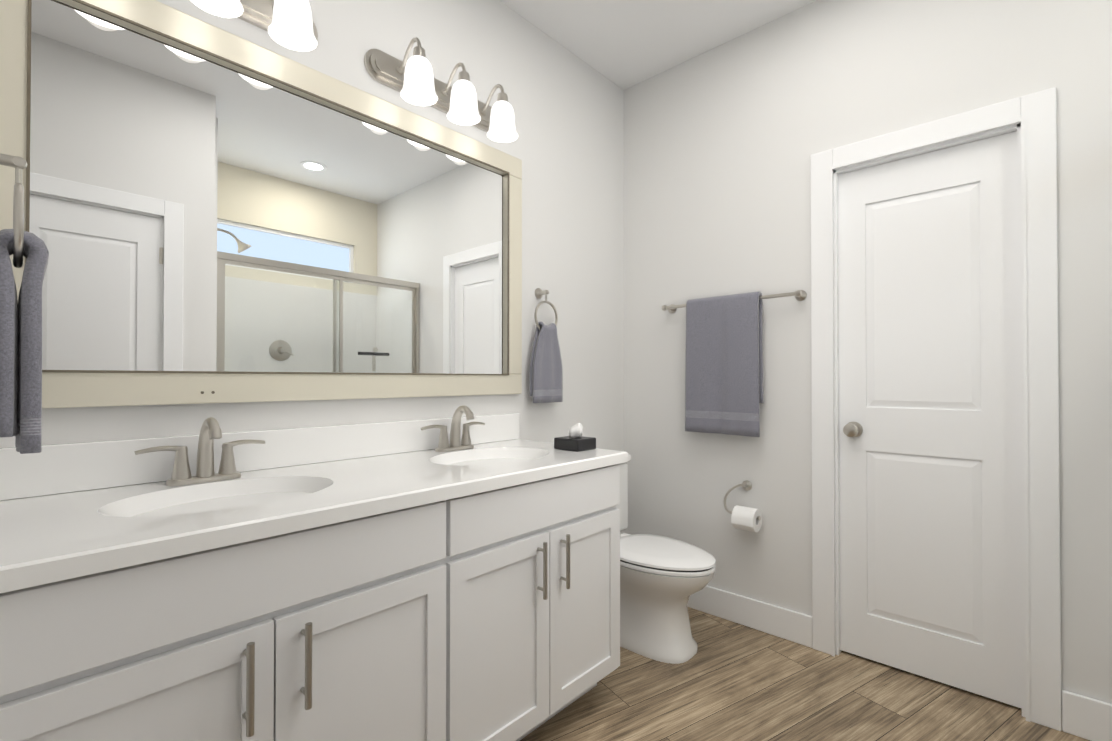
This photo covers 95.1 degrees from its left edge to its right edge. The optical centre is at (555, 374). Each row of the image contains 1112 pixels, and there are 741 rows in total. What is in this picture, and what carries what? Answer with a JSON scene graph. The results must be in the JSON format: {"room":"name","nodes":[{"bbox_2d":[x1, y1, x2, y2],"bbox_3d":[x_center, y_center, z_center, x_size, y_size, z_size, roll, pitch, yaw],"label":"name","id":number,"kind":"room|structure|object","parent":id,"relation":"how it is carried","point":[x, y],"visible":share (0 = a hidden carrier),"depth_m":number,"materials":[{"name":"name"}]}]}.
{"room":"bathroom","nodes":[
{"label":"bathroom","id":0,"kind":"room"},
{"bbox_2d":[0,0,623,533],"bbox_3d":[-0.945,-0.229,1.520,0.100,2.820,4.031,0,-1,43],"label":"wall","id":1,"kind":"structure","parent":0,"point":[566,146],"depth_m":2.33,"materials":[{"name":"white paint"}]},
{"bbox_2d":[190,0,317,51],"bbox_3d":[-0.908,-1.067,1.336,0.212,0.216,0.630,0,-1,43],"label":"sconce","id":2,"kind":"object","parent":1,"relation":"attached to","point":[289,24],"visible":1,"depth_m":1.45,"materials":[{"name":"white glass"}]},
{"bbox_2d":[0,0,521,407],"bbox_3d":[-0.706,-0.441,1.683,0.033,1.047,1.616,0,-1,43],"label":"framed mirror","id":3,"kind":"object","parent":1,"relation":"attached to","point":[213,214],"visible":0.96,"depth_m":1.46,"materials":[{"name":"silver glass"}]},
{"bbox_2d":[364,37,517,142],"bbox_3d":[-0.373,-1.062,1.918,0.212,0.216,0.630,0,-1,43],"label":"sconce","id":4,"kind":"object","parent":1,"relation":"attached to","point":[412,80],"visible":1,"depth_m":1.84,"materials":[{"name":"white glass"}]},
{"bbox_2d":[534,288,557,329],"bbox_3d":[-0.060,-0.297,2.363,0.063,0.216,0.152,0,-1,43],"label":"towel ring","id":5,"kind":"object","parent":1,"relation":"attached to","point":[539,293],"visible":0.77,"depth_m":2.36,"materials":[{"name":"silver metal"}]},
{"bbox_2d":[529,321,562,402],"bbox_3d":[-0.045,-0.056,2.347,0.052,0.371,0.190,0,-1,43],"label":"hand towel","id":6,"kind":"object","parent":5,"relation":"hanging from","point":[545,376],"visible":1,"depth_m":2.33,"materials":[{"name":"grey fabric"}]},
{"bbox_2d":[500,0,815,89],"bbox_3d":[0.141,-1.698,0.535,3.050,0.100,4.031,0,-1,43],"label":"ceiling","id":7,"kind":"structure","parent":0,"point":[624,44],"depth_m":2.38,"materials":[{"name":"white paint"}]},
{"bbox_2d":[520,607,1089,740],"bbox_3d":[0.141,1.222,0.509,3.050,0.100,4.031,0,-1,43],"label":"floor","id":8,"kind":"structure","parent":0,"point":[730,681],"depth_m":1.83,"materials":[{"name":"brown wood"}]},
{"bbox_2d":[0,489,475,740],"bbox_3d":[-0.750,0.790,1.217,0.583,0.775,0.887,0,-1,43],"label":"base cabinet","id":9,"kind":"object","parent":8,"relation":"on","point":[456,577],"depth_m":0.97,"materials":[{"name":"white paint"}]},
{"bbox_2d":[368,461,619,740],"bbox_3d":[-0.253,0.795,1.758,0.583,0.775,0.827,0,-1,43],"label":"base cabinet","id":10,"kind":"object","parent":8,"relation":"on","point":[548,540],"depth_m":1.54,"materials":[{"name":"white paint"}]},
{"bbox_2d":[554,423,595,451],"bbox_3d":[0.073,0.235,1.944,0.120,0.100,0.112,0,-1,43],"label":"tissue box","id":11,"kind":"object","parent":10,"relation":"on","point":[575,440],"visible":1,"depth_m":1.92,"materials":[{"name":"black plastic"}]},
{"bbox_2d":[617,454,715,663],"bbox_3d":[0.353,0.795,2.302,0.738,0.785,0.477,0,-1,43],"label":"toilet","id":12,"kind":"object","parent":8,"relation":"on","point":[663,579],"visible":0.52,"depth_m":2.13,"materials":[{"name":"white ceramic"}]},
{"bbox_2d":[624,0,1111,715],"bbox_3d":[1.507,-0.226,1.936,2.950,2.820,0.100,0,-1,43],"label":"wall","id":13,"kind":"structure","parent":0,"point":[724,142],"depth_m":2.27,"materials":[{"name":"white paint"}]},
{"bbox_2d":[662,290,806,312],"bbox_3d":[0.824,-0.348,2.442,0.687,0.047,0.079,0,-1,43],"label":"towel rail","id":14,"kind":"object","parent":13,"relation":"attached to","point":[800,295],"visible":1,"depth_m":2.26,"materials":[{"name":"silver metal"}]},
{"bbox_2d":[685,291,763,436],"bbox_3d":[0.795,-0.048,2.425,0.371,0.659,0.078,0,-1,43],"label":"bath towel","id":15,"kind":"object","parent":14,"relation":"hanging from","point":[724,380],"visible":1,"depth_m":2.39,"materials":[{"name":"grey fabric"}]},
{"bbox_2d":[723,480,760,520],"bbox_3d":[0.879,0.580,2.372,0.177,0.156,0.095,0,-1,43],"label":"toilet paper holder","id":16,"kind":"object","parent":13,"relation":"attached to","point":[746,485],"visible":0.85,"depth_m":2.40,"materials":[{"name":"silver metal"}]},
{"bbox_2d":[731,505,761,532],"bbox_3d":[0.873,0.660,2.326,0.100,0.104,0.105,0,-1,43],"label":"toilet paper roll","id":17,"kind":"object","parent":16,"relation":"hanging from","point":[743,518],"visible":1,"depth_m":2.30,"materials":[{"name":"white paper"}]},
{"bbox_2d":[687,586,812,647],"bbox_3d":[0.747,1.122,2.540,0.993,0.135,0.019,0,-1,43],"label":"baseboard","id":18,"kind":"structure","parent":13,"relation":"attached to","point":[784,623],"depth_m":2.37,"materials":[{"name":"white paint"}]},
{"bbox_2d":[810,87,1061,730],"bbox_3d":[1.421,0.113,1.983,0.765,2.145,0.140,0,-1,43],"label":"closet door","id":19,"kind":"structure","parent":13,"relation":"in","point":[935,425],"depth_m":1.94,"materials":[{"name":"white paint"}]},
{"bbox_2d":[1062,690,1111,740],"bbox_3d":[1.803,1.114,1.573,0.338,0.135,0.014,0,-1,43],"label":"baseboard","id":20,"kind":"structure","parent":13,"relation":"attached to","point":[1087,718],"depth_m":1.64,"materials":[{"name":"white paint"}]},
{"bbox_3d":[-0.973,-0.236,0.750,0.900,2.820,0.100,0,-1,43],"label":"wall","id":21,"kind":"structure","parent":0,"visible":0},
{"bbox_2d":[0,153,26,267],"bbox_3d":[-0.998,-0.302,0.901,0.151,0.215,0.085,0,-1,43],"label":"towel ring","id":22,"kind":"object","parent":21,"relation":"attached to","point":[18,163],"visible":1,"depth_m":0.89,"materials":[{"name":"silver metal"}]},
{"bbox_2d":[0,229,48,453],"bbox_3d":[-0.977,-0.061,0.922,0.192,0.392,0.076,0,-1,43],"label":"hand towel","id":23,"kind":"object","parent":22,"relation":"hanging from","point":[21,369],"visible":0.94,"depth_m":0.87,"materials":[{"name":"grey fabric"}]}
]}

